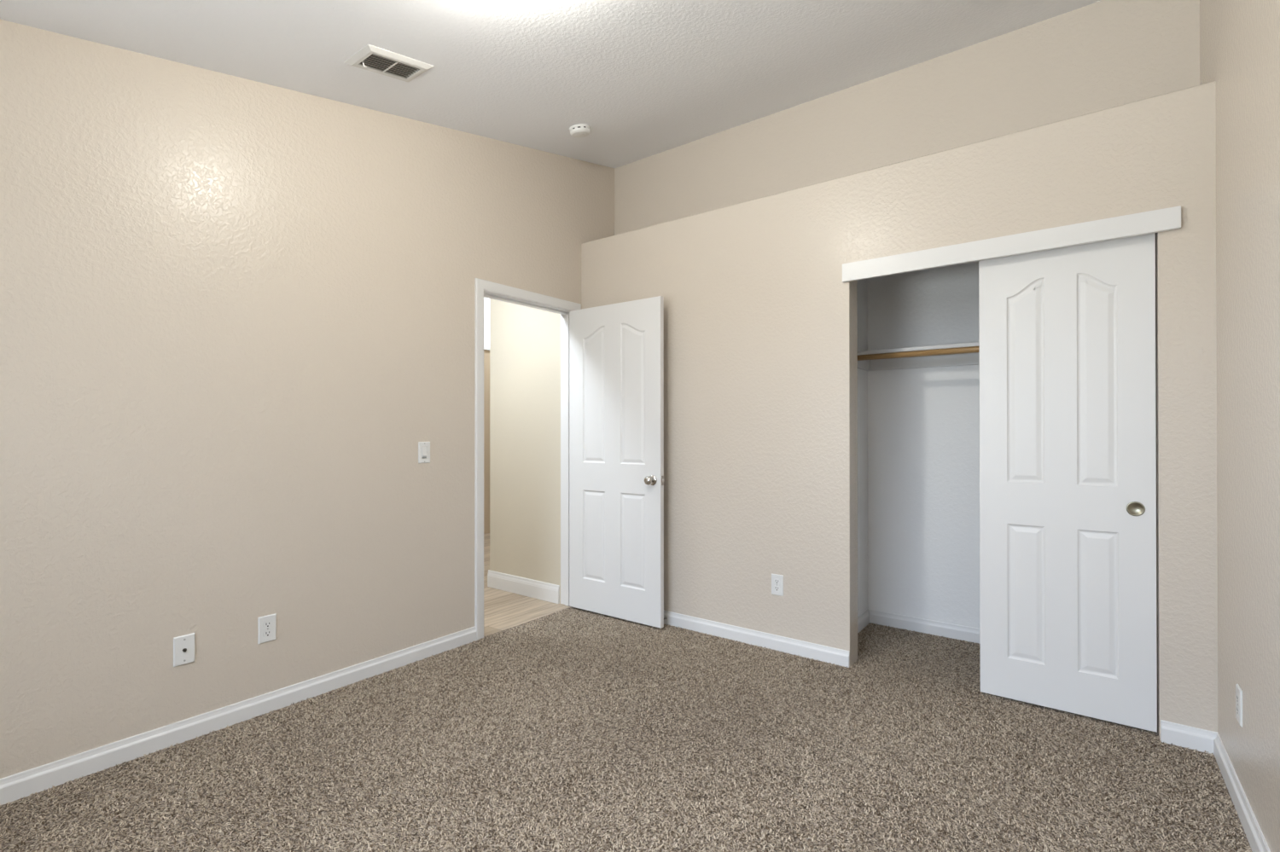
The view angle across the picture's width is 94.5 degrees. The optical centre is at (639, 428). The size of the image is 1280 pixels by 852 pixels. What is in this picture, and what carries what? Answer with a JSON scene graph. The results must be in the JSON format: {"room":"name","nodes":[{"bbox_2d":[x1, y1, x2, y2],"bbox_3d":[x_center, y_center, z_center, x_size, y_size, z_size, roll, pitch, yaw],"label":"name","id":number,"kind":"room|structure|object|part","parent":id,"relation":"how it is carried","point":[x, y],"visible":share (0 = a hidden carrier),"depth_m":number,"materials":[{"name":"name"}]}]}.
{"room":"empty bedroom","nodes":[
{"label":"empty bedroom","id":0,"kind":"room"},
{"bbox_2d":[0,19,614,779],"bbox_3d":[-1.647,-0.351,2.650,0.120,3.263,4.694,0,0,37],"label":"wall","id":1,"kind":"structure","parent":0,"point":[236,313],"depth_m":2.45,"materials":[{"name":"beige paint"}]},
{"bbox_2d":[173,633,195,667],"bbox_3d":[-1.795,0.875,2.335,0.015,0.115,0.070,0,0,37],"label":"cable jack","id":2,"kind":"object","parent":1,"relation":"attached to","point":[183,646],"visible":1,"depth_m":2.33,"materials":[{"name":"white plastic"}]},
{"bbox_2d":[0,626,476,806],"bbox_3d":[-1.944,1.200,2.137,0.014,0.098,3.285,0,0,37],"label":"baseboard","id":3,"kind":"structure","parent":1,"relation":"attached to","point":[14,788],"depth_m":2.38,"materials":[{"name":"white wood"}]},
{"bbox_2d":[258,613,276,644],"bbox_3d":[-1.620,0.872,2.575,0.007,0.115,0.070,0,0,37],"label":"power outlet","id":4,"kind":"object","parent":1,"relation":"attached to","point":[267,625],"visible":1,"depth_m":2.57,"materials":[{"name":"white plastic"}]},
{"bbox_2d":[263,629,272,637],"bbox_3d":[-1.620,0.891,2.575,0.006,0.028,0.034,0,0,37],"label":"socket","id":5,"kind":"object","parent":4,"relation":"attached to","point":[267,633],"depth_m":2.57,"materials":[{"name":"white plastic"}]},
{"bbox_2d":[263,621,272,628],"bbox_3d":[-1.620,0.852,2.575,0.006,0.028,0.034,0,0,37],"label":"socket","id":6,"kind":"object","parent":4,"relation":"attached to","point":[267,625],"depth_m":2.57,"materials":[{"name":"white plastic"}]},
{"bbox_2d":[418,442,430,463],"bbox_3d":[-1.159,0.129,3.189,0.010,0.115,0.070,0,0,37],"label":"light switch","id":7,"kind":"object","parent":1,"relation":"attached to","point":[423,452],"visible":1,"depth_m":3.19,"materials":[{"name":"white plastic"}]},
{"bbox_2d":[474,278,581,640],"bbox_3d":[-0.736,0.188,3.848,0.138,2.133,0.898,0,0,37],"label":"door frame","id":8,"kind":"structure","parent":1,"relation":"attached to","point":[480,285],"depth_m":3.67,"materials":[{"name":"white wood"}]},
{"bbox_2d":[570,296,664,628],"bbox_3d":[-0.165,0.206,3.857,0.783,2.032,0.164,0,0,37],"label":"door","id":9,"kind":"structure","parent":8,"relation":"attached to","point":[617,480],"depth_m":3.81,"materials":[{"name":"white paint"}]},
{"bbox_3d":[0.058,0.319,3.622,0.055,0.055,0.056,0,0,37],"label":"knob","id":10,"kind":"part","parent":9,"relation":"part of","materials":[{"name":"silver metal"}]},
{"bbox_2d":[483,349,489,534],"bbox_3d":[-2.868,0.175,5.783,0.100,2.235,4.400,0,0,37],"label":"wall","id":11,"kind":"structure","parent":0,"point":[486,353],"depth_m":7.08,"materials":[{"name":"beige paint"}]},
{"bbox_2d":[483,296,489,348],"bbox_3d":[-2.964,-0.382,5.857,0.120,3.350,4.400,0,0,37],"label":"wall","id":12,"kind":"structure","parent":0,"point":[486,301],"depth_m":7.22,"materials":[{"name":"white paint"}]},
{"bbox_2d":[489,298,560,604],"bbox_3d":[-0.832,0.011,4.481,0.780,2.550,0.120,0,0,37],"label":"wall","id":13,"kind":"structure","parent":0,"point":[525,341],"depth_m":4.43,"materials":[{"name":"beige paint"}]},
{"bbox_2d":[487,570,559,604],"bbox_3d":[-0.884,1.180,4.433,0.779,0.128,0.015,0,0,37],"label":"baseboard","id":14,"kind":"structure","parent":13,"relation":"attached to","point":[526,587],"depth_m":4.40,"materials":[{"name":"white wood"}]},
{"bbox_2d":[0,0,1101,168],"bbox_3d":[-0.280,-1.567,1.688,3.468,1.039,4.794,0,0,37],"label":"ceiling","id":15,"kind":"structure","parent":0,"point":[648,78],"depth_m":2.66,"materials":[{"name":"white paint"}]},
{"bbox_2d":[343,44,433,82],"bbox_3d":[-1.074,-1.556,2.541,0.200,0.078,0.298,0,0,37],"label":"ceiling vent","id":16,"kind":"object","parent":15,"relation":"in","point":[371,58],"visible":1,"depth_m":2.52,"materials":[{"name":"white metal"}]},
{"bbox_2d":[569,123,590,137],"bbox_3d":[-0.360,-1.793,3.561,0.130,0.060,0.131,0,0,-18],"label":"smoke detector","id":17,"kind":"object","parent":15,"relation":"attached to","point":[580,130],"visible":1,"depth_m":3.52,"materials":[{"name":"white plastic"}]},
{"bbox_2d":[0,533,1252,851],"bbox_3d":[-1.061,1.259,3.283,6.648,0.046,6.420,0,0,37],"label":"floor","id":18,"kind":"structure","parent":0,"point":[905,807],"depth_m":2.14,"materials":[{"name":"carpet"}]},
{"bbox_2d":[0,607,1251,851],"bbox_3d":[0.189,1.228,2.278,3.268,0.014,3.919,0,0,37],"label":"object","id":19,"kind":"structure","parent":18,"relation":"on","point":[898,663],"depth_m":2.17,"materials":[{"name":"brown carpet"}]},
{"bbox_2d":[857,279,867,617],"bbox_3d":[1.219,0.032,3.548,0.100,2.500,0.663,0,0,37],"label":"wall","id":20,"kind":"structure","parent":0,"point":[862,284],"depth_m":3.68,"materials":[{"name":"white paint"}]},
{"bbox_2d":[857,610,869,633],"bbox_3d":[1.261,1.202,3.504,0.014,0.098,0.649,0,0,37],"label":"baseboard","id":21,"kind":"structure","parent":20,"relation":"attached to","point":[863,620],"depth_m":3.66,"materials":[{"name":"white wood"}]},
{"bbox_2d":[857,360,869,371],"bbox_3d":[1.339,-0.407,3.611,0.019,0.077,0.380,0,0,37],"label":"cleat","id":22,"kind":"object","parent":20,"relation":"attached to","point":[864,365],"visible":0.3,"depth_m":3.67,"materials":[{"name":"white paint"}]},
{"bbox_2d":[857,346,979,360],"bbox_3d":[1.865,-0.420,3.072,1.469,0.052,0.052,0,0,37],"label":"closet rod","id":23,"kind":"object","parent":22,"relation":"attached to","point":[972,349],"visible":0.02,"depth_m":3.29,"materials":[{"name":"brown wood"}]},
{"bbox_2d":[581,81,1217,740],"bbox_3d":[0.997,-0.019,3.364,3.248,2.600,0.372,0,0,37],"label":"wall","id":24,"kind":"structure","parent":0,"point":[760,317],"depth_m":3.12,"materials":[{"name":"beige paint"}]},
{"bbox_2d":[663,610,849,668],"bbox_3d":[0.333,1.203,3.618,1.873,0.098,0.014,0,0,37],"label":"baseboard","id":25,"kind":"structure","parent":24,"relation":"attached to","point":[823,654],"depth_m":3.34,"materials":[{"name":"white wood"}]},
{"bbox_2d":[771,574,783,596],"bbox_3d":[0.766,0.872,3.298,0.070,0.115,0.007,0,0,37],"label":"power outlet","id":26,"kind":"object","parent":24,"relation":"attached to","point":[776,580],"visible":1,"depth_m":3.29,"materials":[{"name":"white plastic"}]},
{"bbox_2d":[773,586,779,591],"bbox_3d":[0.766,0.891,3.298,0.034,0.028,0.006,0,0,37],"label":"socket","id":27,"kind":"object","parent":26,"relation":"attached to","point":[776,588],"depth_m":3.30,"materials":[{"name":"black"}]},
{"bbox_2d":[773,579,779,584],"bbox_3d":[0.766,0.852,3.298,0.034,0.028,0.006,0,0,37],"label":"socket","id":28,"kind":"object","parent":26,"relation":"attached to","point":[776,581],"depth_m":3.30,"materials":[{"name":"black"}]},
{"bbox_2d":[842,205,1181,282],"bbox_3d":[1.575,-0.811,2.684,1.303,0.097,0.024,0,0,37],"label":"fascia","id":29,"kind":"object","parent":24,"relation":"attached to","point":[1166,219],"visible":1,"depth_m":2.60,"materials":[{"name":"white wood"}]},
{"bbox_2d":[1160,720,1218,755],"bbox_3d":[2.115,1.198,2.278,0.163,0.098,0.014,0,0,37],"label":"baseboard","id":30,"kind":"structure","parent":24,"relation":"attached to","point":[1200,740],"depth_m":2.28,"materials":[{"name":"white wood"}]},
{"bbox_3d":[1.602,-0.831,2.749,1.203,0.004,0.088,0,0,37],"label":"door track","id":31,"kind":"object","parent":24,"relation":"attached to","visible":0},
{"bbox_2d":[978,232,1157,733],"bbox_3d":[1.831,0.198,2.569,0.618,2.040,0.038,0,0,37],"label":"door","id":32,"kind":"structure","parent":31,"relation":"hanging from","point":[1067,418],"depth_m":2.54,"materials":[{"name":"white paint"}]},
{"bbox_3d":[2.017,0.327,2.407,0.060,0.060,0.004,0,0,37],"label":"finger pull","id":33,"kind":"part","parent":32,"relation":"part of","materials":[{"name":"silver metal"}]},
{"bbox_2d":[614,0,1199,235],"bbox_3d":[1.130,-1.600,3.564,3.468,0.763,0.100,0,0,37],"label":"wall","id":34,"kind":"structure","parent":0,"point":[1102,55],"depth_m":3.15,"materials":[{"name":"beige paint"}]},
{"bbox_2d":[867,261,979,628],"bbox_3d":[2.091,0.030,3.370,1.708,2.500,0.100,0,0,37],"label":"wall","id":35,"kind":"structure","parent":0,"point":[923,423],"depth_m":3.59,"materials":[{"name":"white paint"}]},
{"bbox_2d":[867,609,979,644],"bbox_3d":[2.057,1.201,3.320,1.508,0.098,0.014,0,0,37],"label":"baseboard","id":36,"kind":"structure","parent":35,"relation":"attached to","point":[953,631],"depth_m":3.56,"materials":[{"name":"white wood"}]},
{"bbox_2d":[869,352,979,371],"bbox_3d":[2.054,-0.408,3.324,1.507,0.077,0.019,0,0,37],"label":"cleat","id":37,"kind":"object","parent":35,"relation":"attached to","point":[962,359],"visible":0.2,"depth_m":3.56,"materials":[{"name":"white paint"}]},
{"bbox_2d":[857,342,979,354],"bbox_3d":[1.985,-0.458,3.231,1.506,0.021,0.249,0,0,37],"label":"closet shelf","id":38,"kind":"object","parent":37,"relation":"on","point":[973,344],"visible":0.02,"depth_m":3.37,"materials":[{"name":"white paint"}]},
{"bbox_2d":[1199,0,1279,851],"bbox_3d":[1.037,-0.360,0.632,0.100,3.263,4.694,0,0,37],"label":"wall","id":39,"kind":"structure","parent":0,"point":[1240,39],"depth_m":1.81,"materials":[{"name":"beige paint"}]},
{"bbox_2d":[1235,683,1242,727],"bbox_3d":[1.940,0.895,1.917,0.007,0.115,0.070,0,0,37],"label":"power outlet","id":40,"kind":"object","parent":39,"relation":"attached to","point":[1238,691],"visible":1,"depth_m":1.91,"materials":[{"name":"white plastic"}]},
{"bbox_2d":[1213,733,1270,851],"bbox_3d":[0.912,1.192,0.554,0.014,0.098,4.188,0,0,37],"label":"baseboard","id":41,"kind":"structure","parent":39,"relation":"attached to","point":[1256,840],"depth_m":1.87,"materials":[{"name":"white wood"}]}
]}

